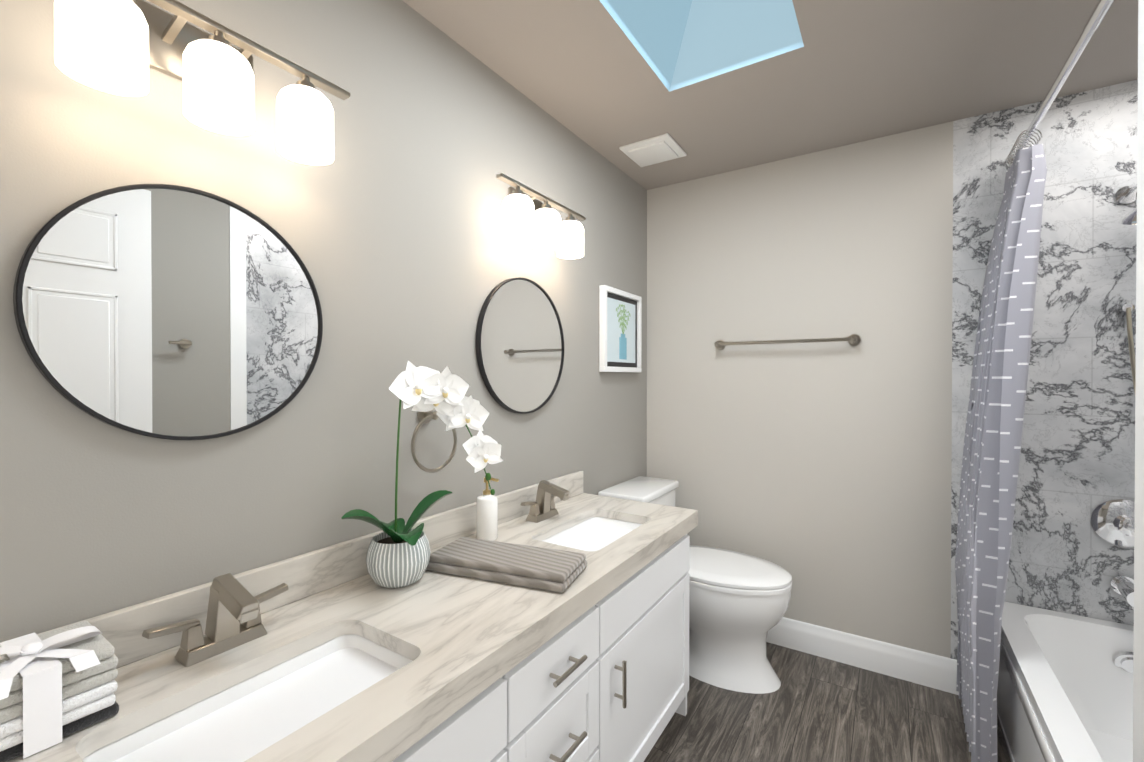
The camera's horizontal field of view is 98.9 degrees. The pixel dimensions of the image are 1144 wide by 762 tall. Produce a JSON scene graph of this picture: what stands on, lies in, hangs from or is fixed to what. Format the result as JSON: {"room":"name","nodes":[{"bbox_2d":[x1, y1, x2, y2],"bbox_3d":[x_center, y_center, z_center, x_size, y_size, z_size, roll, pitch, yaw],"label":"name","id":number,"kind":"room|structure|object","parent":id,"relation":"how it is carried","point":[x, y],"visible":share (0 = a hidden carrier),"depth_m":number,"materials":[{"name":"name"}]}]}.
{"room":"bathroom","nodes":[
{"label":"bathroom","id":0,"kind":"room"},
{"bbox_2d":[0,0,646,642],"bbox_3d":[-0.679,0.118,1.140,0.001,2.440,4.111,0,0,33],"label":"wall","id":1,"kind":"structure","parent":0,"point":[386,224],"depth_m":1.24,"materials":[{"name":"grey paint"}]},
{"bbox_2d":[13,184,322,439],"bbox_3d":[-0.756,-0.133,0.997,0.019,0.505,0.505,0,0,33],"label":"round mirror","id":2,"kind":"object","parent":1,"relation":"attached to","point":[168,311],"visible":0.98,"depth_m":0.95,"materials":[{"name":"black mirror"}]},
{"bbox_2d":[54,0,349,164],"bbox_3d":[-0.698,-0.606,0.956,0.159,0.212,0.530,0,0,33],"label":"sconce","id":3,"kind":"object","parent":1,"relation":"attached to","point":[118,47],"visible":1,"depth_m":0.91,"materials":[{"name":"white glass"}]},
{"bbox_2d":[37,471,582,666],"bbox_3d":[-0.762,0.468,0.992,0.020,0.100,2.970,0,0,33],"label":"backsplash","id":4,"kind":"structure","parent":1,"relation":"attached to","point":[308,573],"depth_m":1.18,"materials":[{"name":"beige stone"}]},
{"bbox_2d":[411,410,456,472],"bbox_3d":[-0.424,0.175,1.475,0.061,0.195,0.174,0,0,33],"label":"towel ring","id":5,"kind":"object","parent":1,"relation":"attached to","point":[425,417],"visible":0.9,"depth_m":1.46,"materials":[{"name":"silver metal"}]},
{"bbox_2d":[476,277,563,413],"bbox_3d":[-0.180,-0.134,1.887,0.019,0.520,0.520,0,0,33],"label":"round mirror","id":6,"kind":"object","parent":1,"relation":"attached to","point":[519,345],"visible":1,"depth_m":1.86,"materials":[{"name":"black mirror"}]},
{"bbox_2d":[496,173,585,258],"bbox_3d":[-0.117,-0.612,1.854,0.159,0.212,0.530,0,0,33],"label":"sconce","id":7,"kind":"object","parent":1,"relation":"attached to","point":[540,225],"visible":1,"depth_m":1.79,"materials":[{"name":"white glass"}]},
{"bbox_2d":[599,285,641,371],"bbox_3d":[0.260,-0.256,2.554,0.032,0.420,0.420,0,0,33],"label":"picture frame","id":8,"kind":"object","parent":1,"relation":"attached to","point":[620,330],"visible":1,"depth_m":2.53,"materials":[{"name":"white paint"}]},
{"bbox_2d":[402,0,1137,189],"bbox_3d":[0.286,-1.098,0.507,2.300,0.001,4.111,0,0,33],"label":"ceiling","id":9,"kind":"structure","parent":0,"point":[852,72],"depth_m":1.76,"materials":[{"name":"beige paint"}]},
{"bbox_2d":[619,133,686,166],"bbox_3d":[0.392,-1.099,2.356,0.245,0.023,0.245,0,0,33],"label":"ceiling vent","id":10,"kind":"object","parent":9,"relation":"in","point":[655,150],"visible":1,"depth_m":2.32,"materials":[{"name":"white plastic"}]},
{"bbox_2d":[599,0,803,91],"bbox_3d":[0.315,-1.479,1.349,0.470,0.750,0.940,0,0,33],"label":"skylight","id":11,"kind":"object","parent":9,"relation":"in","point":[677,44],"visible":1,"depth_m":1.71,"materials":[{"name":"blue glass"}]},
{"bbox_2d":[644,642,1005,761],"bbox_3d":[0.286,1.342,0.523,2.300,0.001,4.111,0,0,33],"label":"floor","id":12,"kind":"structure","parent":0,"point":[813,708],"depth_m":1.92,"materials":[{"name":"brown wood"}]},
{"bbox_2d":[383,523,697,761],"bbox_3d":[-0.535,0.959,0.843,0.568,0.760,2.960,0,0,33],"label":"bathroom vanity","id":13,"kind":"object","parent":12,"relation":"on","point":[605,684],"depth_m":1.30,"materials":[{"name":"white wood"}]},
{"bbox_2d":[7,493,697,761],"bbox_3d":[-0.538,0.549,0.848,0.553,0.060,2.970,0,0,33],"label":"countertop","id":14,"kind":"structure","parent":13,"relation":"on","point":[460,631],"depth_m":0.99,"materials":[{"name":"beige stone"}]},
{"bbox_2d":[0,621,118,761],"bbox_3d":[-0.809,0.453,0.731,0.165,0.133,0.173,0,0,33],"label":"stack","id":15,"kind":"object","parent":14,"relation":"on","point":[57,686],"visible":1,"depth_m":0.71,"materials":[{"name":"white fabric"}]},
{"bbox_2d":[135,572,290,666],"bbox_3d":[-0.648,0.450,0.936,0.140,0.138,0.244,0,0,33],"label":"faucet","id":16,"kind":"object","parent":14,"relation":"on","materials":[{"name":"silver metal"}]},
{"bbox_2d":[79,627,414,761],"bbox_3d":[-0.501,0.634,0.825,0.315,0.164,0.500,0,0,33],"label":"sink","id":17,"kind":"object","parent":14,"relation":"in","point":[233,722],"depth_m":0.86,"materials":[{"name":"white ceramic"}]},
{"bbox_2d":[341,361,502,587],"bbox_3d":[-0.389,0.232,1.303,0.237,0.569,0.385,0,0,33],"label":"orchid","id":18,"kind":"object","parent":14,"relation":"on","point":[398,553],"visible":1,"depth_m":1.28,"materials":[{"name":"plant"}]},
{"bbox_2d":[476,477,498,540],"bbox_3d":[-0.273,0.413,1.593,0.076,0.203,0.068,0,0,33],"label":"soap dispenser","id":19,"kind":"object","parent":14,"relation":"on","point":[486,515],"visible":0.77,"depth_m":1.57,"materials":[{"name":"white ceramic"}]},
{"bbox_2d":[426,537,586,592],"bbox_3d":[-0.185,0.495,1.345,0.420,0.040,0.185,0,0,21],"label":"hand towel","id":20,"kind":"object","parent":14,"relation":"on","point":[554,570],"visible":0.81,"depth_m":1.30,"materials":[{"name":"grey fabric"}]},
{"bbox_2d":[519,479,570,522],"bbox_3d":[-0.075,0.444,1.822,0.140,0.138,0.244,0,0,33],"label":"faucet","id":21,"kind":"object","parent":14,"relation":"on","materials":[{"name":"silver metal"}]},
{"bbox_2d":[543,515,638,550],"bbox_3d":[0.080,0.628,1.723,0.315,0.164,0.500,0,0,33],"label":"sink","id":22,"kind":"object","parent":14,"relation":"in","point":[594,532],"depth_m":1.83,"materials":[{"name":"white ceramic"}]},
{"bbox_2d":[598,476,791,693],"bbox_3d":[0.597,0.932,2.337,0.835,0.796,0.462,0,0,33],"label":"toilet","id":23,"kind":"object","parent":12,"relation":"on","point":[738,604],"visible":0.46,"depth_m":2.13,"materials":[{"name":"white ceramic"}]},
{"bbox_2d":[997,602,1133,761],"bbox_3d":[1.646,1.122,1.211,0.758,0.430,1.468,0,0,33],"label":"bathtub","id":24,"kind":"object","parent":12,"relation":"on","point":[1065,688],"visible":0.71,"depth_m":1.74,"materials":[{"name":"white ceramic"}]},
{"bbox_2d":[647,80,1137,659],"bbox_3d":[1.403,0.111,2.241,2.300,2.440,0.001,0,0,33],"label":"wall","id":25,"kind":"structure","parent":0,"point":[825,476],"depth_m":2.22,"materials":[{"name":"grey paint"}]},
{"bbox_2d":[714,334,860,349],"bbox_3d":[1.038,-0.193,2.427,0.677,0.054,0.076,0,0,33],"label":"towel bar","id":26,"kind":"object","parent":25,"relation":"attached to","point":[853,339],"visible":1,"depth_m":2.37,"materials":[{"name":"silver metal"}]},
{"bbox_2d":[767,617,958,694],"bbox_3d":[1.077,1.259,2.449,1.535,0.141,0.016,0,0,33],"label":"baseboard","id":27,"kind":"structure","parent":25,"relation":"attached to","point":[934,671],"depth_m":2.25,"materials":[{"name":"white wood"}]},
{"bbox_2d":[1005,0,1114,167],"bbox_3d":[1.390,-0.889,1.364,0.060,0.060,1.472,0,0,33],"label":"shower curtain rod","id":28,"kind":"object","parent":25,"relation":"attached to","point":[1097,16],"visible":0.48,"depth_m":1.36,"materials":[{"name":"silver metal"}]},
{"bbox_2d":[955,130,1046,761],"bbox_3d":[1.557,0.194,1.773,0.237,2.210,0.543,0,0,33],"label":"shower curtain","id":29,"kind":"object","parent":28,"relation":"hanging from","point":[993,438],"visible":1,"depth_m":1.68,"materials":[{"name":"fabric"}]},
{"bbox_2d":[1091,184,1136,609],"bbox_3d":[1.998,0.043,1.734,0.176,1.522,0.199,0,0,33],"label":"shower faucet set","id":30,"kind":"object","parent":25,"relation":"attached to","point":[1112,521],"depth_m":1.80,"materials":[{"name":"silver metal"}]},
{"bbox_2d":[1133,0,1143,761],"bbox_3d":[0.927,0.124,0.101,0.774,2.440,4.111,0,0,33],"label":"wall","id":31,"kind":"structure","parent":0,"point":[1138,705],"depth_m":0.78,"materials":[{"name":"white paint"}]}
]}

